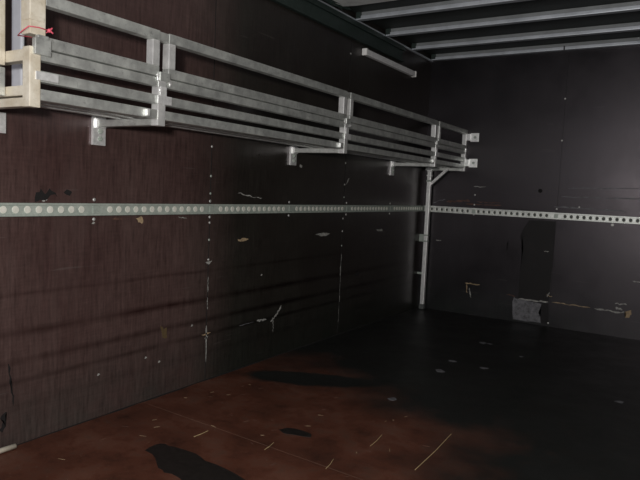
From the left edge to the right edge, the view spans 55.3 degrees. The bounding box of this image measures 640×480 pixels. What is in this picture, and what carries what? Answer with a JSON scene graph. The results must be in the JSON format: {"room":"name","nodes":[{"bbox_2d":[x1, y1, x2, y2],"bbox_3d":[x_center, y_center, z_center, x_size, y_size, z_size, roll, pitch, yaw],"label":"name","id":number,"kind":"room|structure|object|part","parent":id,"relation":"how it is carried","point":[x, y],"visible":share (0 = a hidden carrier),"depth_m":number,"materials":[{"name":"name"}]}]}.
{"room":"cargo space","nodes":[
{"label":"cargo space","id":0,"kind":"room"},
{"bbox_2d":[0,0,430,447],"bbox_3d":[-0.641,-0.388,3.288,0.033,2.440,6.100,5,5,32],"label":"wall","id":1,"kind":"structure","parent":0,"point":[106,314],"depth_m":3.22,"materials":[{"name":"brown wood"}]},
{"bbox_2d":[0,198,423,220],"bbox_3d":[-0.630,-0.166,3.297,0.016,0.102,6.088,5,5,32],"label":"track","id":2,"kind":"object","parent":1,"relation":"attached to","point":[6,209],"visible":1,"depth_m":3.08,"materials":[{"name":"metal"}]},
{"bbox_3d":[-0.994,-0.135,2.711,0.003,0.033,0.032,5,5,32],"label":"joint plate","id":3,"kind":"part","parent":2,"relation":"part of","materials":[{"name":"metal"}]},
{"bbox_3d":[-0.630,-0.167,3.297,0.016,0.054,6.088,5,5,32],"label":"track rail","id":4,"kind":"part","parent":2,"relation":"part of","materials":[{"name":"metal"}]},
{"bbox_2d":[0,0,478,175],"bbox_3d":[0.070,-0.795,3.856,0.505,0.657,4.345,5,5,32],"label":"wall rack","id":5,"kind":"object","parent":1,"relation":"attached to","point":[25,91],"visible":1,"depth_m":2.56,"materials":[{"name":"metal"}]},
{"bbox_3d":[-1.108,-0.509,2.120,0.320,0.034,0.036,5,5,32],"label":"rail","id":6,"kind":"part","parent":5,"relation":"part of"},
{"bbox_3d":[-1.114,-0.472,2.125,0.329,0.030,0.036,5,5,32],"label":"support arm","id":7,"kind":"part","parent":5,"relation":"part of"},
{"bbox_3d":[-1.035,-0.618,2.068,0.160,0.038,0.036,5,5,32],"label":"rail","id":8,"kind":"part","parent":5,"relation":"part of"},
{"bbox_3d":[-1.127,-0.788,2.280,0.063,0.523,0.015,5,5,32],"label":"panel","id":9,"kind":"part","parent":5,"relation":"part of","materials":[{"name":"metal"}]},
{"bbox_3d":[-0.954,-0.538,2.021,0.040,0.196,0.040,5,5,32],"label":"post","id":10,"kind":"part","parent":5,"relation":"part of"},
{"bbox_2d":[17,25,52,37],"bbox_3d":[-0.942,-0.689,2.021,0.074,0.040,0.089,5,5,32],"label":"string","id":11,"kind":"object","parent":5,"relation":"attached to","point":[48,30],"visible":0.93,"depth_m":2.02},
{"bbox_3d":[-0.794,-0.669,2.254,0.038,0.039,0.501,5,5,32],"label":"gate rail","id":12,"kind":"part","parent":5,"relation":"part of","materials":[{"name":"metal"}]},
{"bbox_3d":[-0.817,-0.497,2.594,0.329,0.030,0.036,5,5,32],"label":"support arm","id":13,"kind":"part","parent":5,"relation":"part of","materials":[{"name":"metal"}]},
{"bbox_3d":[-0.658,-0.563,2.490,0.040,0.196,0.040,5,5,32],"label":"post","id":14,"kind":"part","parent":5,"relation":"part of","materials":[{"name":"grey metal"}]},
{"bbox_3d":[0.185,-0.581,3.832,0.034,0.037,4.242,5,5,32],"label":"rail","id":15,"kind":"part","parent":5,"relation":"part of","materials":[{"name":"metal"}]},
{"bbox_3d":[0.188,-0.641,3.827,0.034,0.037,4.242,5,5,32],"label":"rail","id":16,"kind":"part","parent":5,"relation":"part of","materials":[{"name":"metal"}]},
{"bbox_3d":[0.191,-0.710,3.821,0.034,0.036,4.242,5,5,32],"label":"rail","id":17,"kind":"part","parent":5,"relation":"part of","materials":[{"name":"metal"}]},
{"bbox_3d":[-0.244,-0.715,3.124,0.038,0.039,1.460,5,5,32],"label":"gate rail","id":18,"kind":"part","parent":5,"relation":"part of","materials":[{"name":"metal"}]},
{"bbox_3d":[-0.015,-0.565,3.863,0.329,0.030,0.036,5,5,32],"label":"support arm","id":19,"kind":"part","parent":5,"relation":"part of","materials":[{"name":"metal"}]},
{"bbox_3d":[0.144,-0.631,3.759,0.040,0.196,0.040,5,5,32],"label":"post","id":20,"kind":"part","parent":5,"relation":"part of","materials":[{"name":"grey metal"}]},
{"bbox_3d":[0.552,-0.782,4.384,0.038,0.039,1.436,5,5,32],"label":"gate rail","id":21,"kind":"part","parent":5,"relation":"part of","materials":[{"name":"metal"}]},
{"bbox_3d":[0.775,-0.631,5.113,0.329,0.030,0.036,5,5,32],"label":"support arm","id":22,"kind":"part","parent":5,"relation":"part of","materials":[{"name":"metal"}]},
{"bbox_3d":[0.934,-0.697,5.009,0.040,0.196,0.040,5,5,32],"label":"post","id":23,"kind":"part","parent":5,"relation":"part of","materials":[{"name":"grey metal"}]},
{"bbox_3d":[1.155,-0.664,5.724,0.340,0.030,0.036,5,5,32],"label":"support arm","id":24,"kind":"part","parent":5,"relation":"part of","materials":[{"name":"metal"}]},
{"bbox_3d":[1.147,-0.832,5.326,0.038,0.039,0.701,5,5,32],"label":"gate rail","id":25,"kind":"part","parent":5,"relation":"part of","materials":[{"name":"metal"}]},
{"bbox_3d":[1.319,-0.729,5.617,0.040,0.196,0.040,5,5,32],"label":"post","id":26,"kind":"part","parent":5,"relation":"part of","materials":[{"name":"grey metal"}]},
{"bbox_2d":[271,0,404,62],"bbox_3d":[-0.744,-1.456,2.905,0.030,0.130,5.440,5,5,32],"label":"trim","id":27,"kind":"structure","parent":1,"relation":"attached to","point":[317,11],"depth_m":4.36,"materials":[{"name":"grey metal"}]},
{"bbox_2d":[318,0,432,61],"bbox_3d":[0.458,-1.447,2.537,2.450,0.014,6.100,5,5,32],"label":"trim","id":28,"kind":"structure","parent":1,"relation":"attached to","point":[406,47],"depth_m":4.88,"materials":[{"name":"metal"}]},
{"bbox_2d":[362,48,416,76],"bbox_3d":[0.586,-1.445,5.015,0.042,0.051,0.942,5,5,32],"label":"light","id":29,"kind":"object","parent":1,"relation":"attached to","point":[365,52],"visible":1,"depth_m":4.94,"materials":[{"name":"white plastic"}]},
{"bbox_2d":[0,307,639,479],"bbox_3d":[0.349,0.907,2.731,2.455,0.041,6.100,5,5,32],"label":"floor","id":30,"kind":"structure","parent":0,"point":[515,400],"depth_m":2.98,"materials":[{"name":"brown wood"}]},
{"bbox_2d":[0,443,16,453],"bbox_3d":[-1.306,0.834,2.328,0.026,0.022,0.300,5,5,32],"label":"metal rod","id":31,"kind":"object","parent":30,"relation":"on","point":[12,446],"visible":1,"depth_m":2.42,"materials":[{"name":"grey metal"}]},
{"bbox_2d":[417,167,448,308],"bbox_3d":[1.063,-0.039,5.789,0.258,1.412,0.048,5,5,32],"label":"support pole","id":32,"kind":"object","parent":30,"relation":"on","point":[424,238],"visible":0.85,"depth_m":5.80,"materials":[{"name":"metal"}]},
{"bbox_2d":[415,434,450,469],"bbox_3d":[0.493,0.901,2.615,0.009,0.005,0.442,5,5,30],"label":"scratch","id":33,"kind":"object","parent":30,"relation":"on","point":[450,434],"visible":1,"depth_m":2.58},
{"bbox_2d":[350,0,639,54],"bbox_3d":[0.468,-1.512,2.544,2.510,0.020,6.130,5,5,32],"label":"ceiling","id":34,"kind":"structure","parent":0,"point":[532,6],"depth_m":4.54,"materials":[{"name":"grey metal"}]},
{"bbox_2d":[322,0,350,10],"bbox_3d":[0.024,-1.614,4.014,0.097,0.086,0.733,5,5,32],"label":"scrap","id":35,"kind":"object","parent":34,"relation":"attached to","point":[330,2],"visible":0.64,"depth_m":4.15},
{"bbox_2d":[334,0,393,5],"bbox_3d":[0.706,-1.481,2.929,2.390,0.007,1.630,5,5,32],"label":"bow","id":36,"kind":"object","parent":34,"relation":"attached to","point":[341,2],"visible":1,"depth_m":4.09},
{"bbox_2d":[356,0,530,20],"bbox_3d":[1.295,-1.544,3.857,2.410,0.055,0.058,5,5,32],"label":"bow","id":37,"kind":"object","parent":34,"relation":"attached to","point":[452,4],"visible":1,"depth_m":4.19,"materials":[{"name":"metal"}]},
{"bbox_2d":[386,1,639,36],"bbox_3d":[1.556,-1.565,4.271,2.410,0.055,0.058,5,5,32],"label":"bow","id":38,"kind":"object","parent":34,"relation":"attached to","point":[633,6],"visible":1,"depth_m":4.34,"materials":[{"name":"metal"}]},
{"bbox_2d":[411,22,639,50],"bbox_3d":[1.828,-1.588,4.702,2.410,0.055,0.058,5,5,32],"label":"bow","id":39,"kind":"object","parent":34,"relation":"attached to","point":[634,26],"visible":1,"depth_m":4.79,"materials":[{"name":"metal"}]},
{"bbox_2d":[431,37,639,60],"bbox_3d":[2.069,-1.608,5.083,2.410,0.057,0.058,5,5,32],"label":"bow","id":40,"kind":"object","parent":34,"relation":"attached to","point":[634,41],"visible":1,"depth_m":5.19,"materials":[{"name":"metal"}]},
{"bbox_2d":[417,45,639,339],"bbox_3d":[2.039,-0.424,5.216,2.510,2.440,0.038,5,5,32],"label":"wall","id":41,"kind":"structure","parent":0,"point":[559,132],"depth_m":5.28,"materials":[{"name":"brown wood"}]},
{"bbox_2d":[424,205,639,226],"bbox_3d":[2.018,-0.190,5.220,2.410,0.089,0.016,5,5,32],"label":"track","id":42,"kind":"object","parent":41,"relation":"attached to","point":[461,210],"visible":0.99,"depth_m":5.29,"materials":[{"name":"metal"}]}
]}

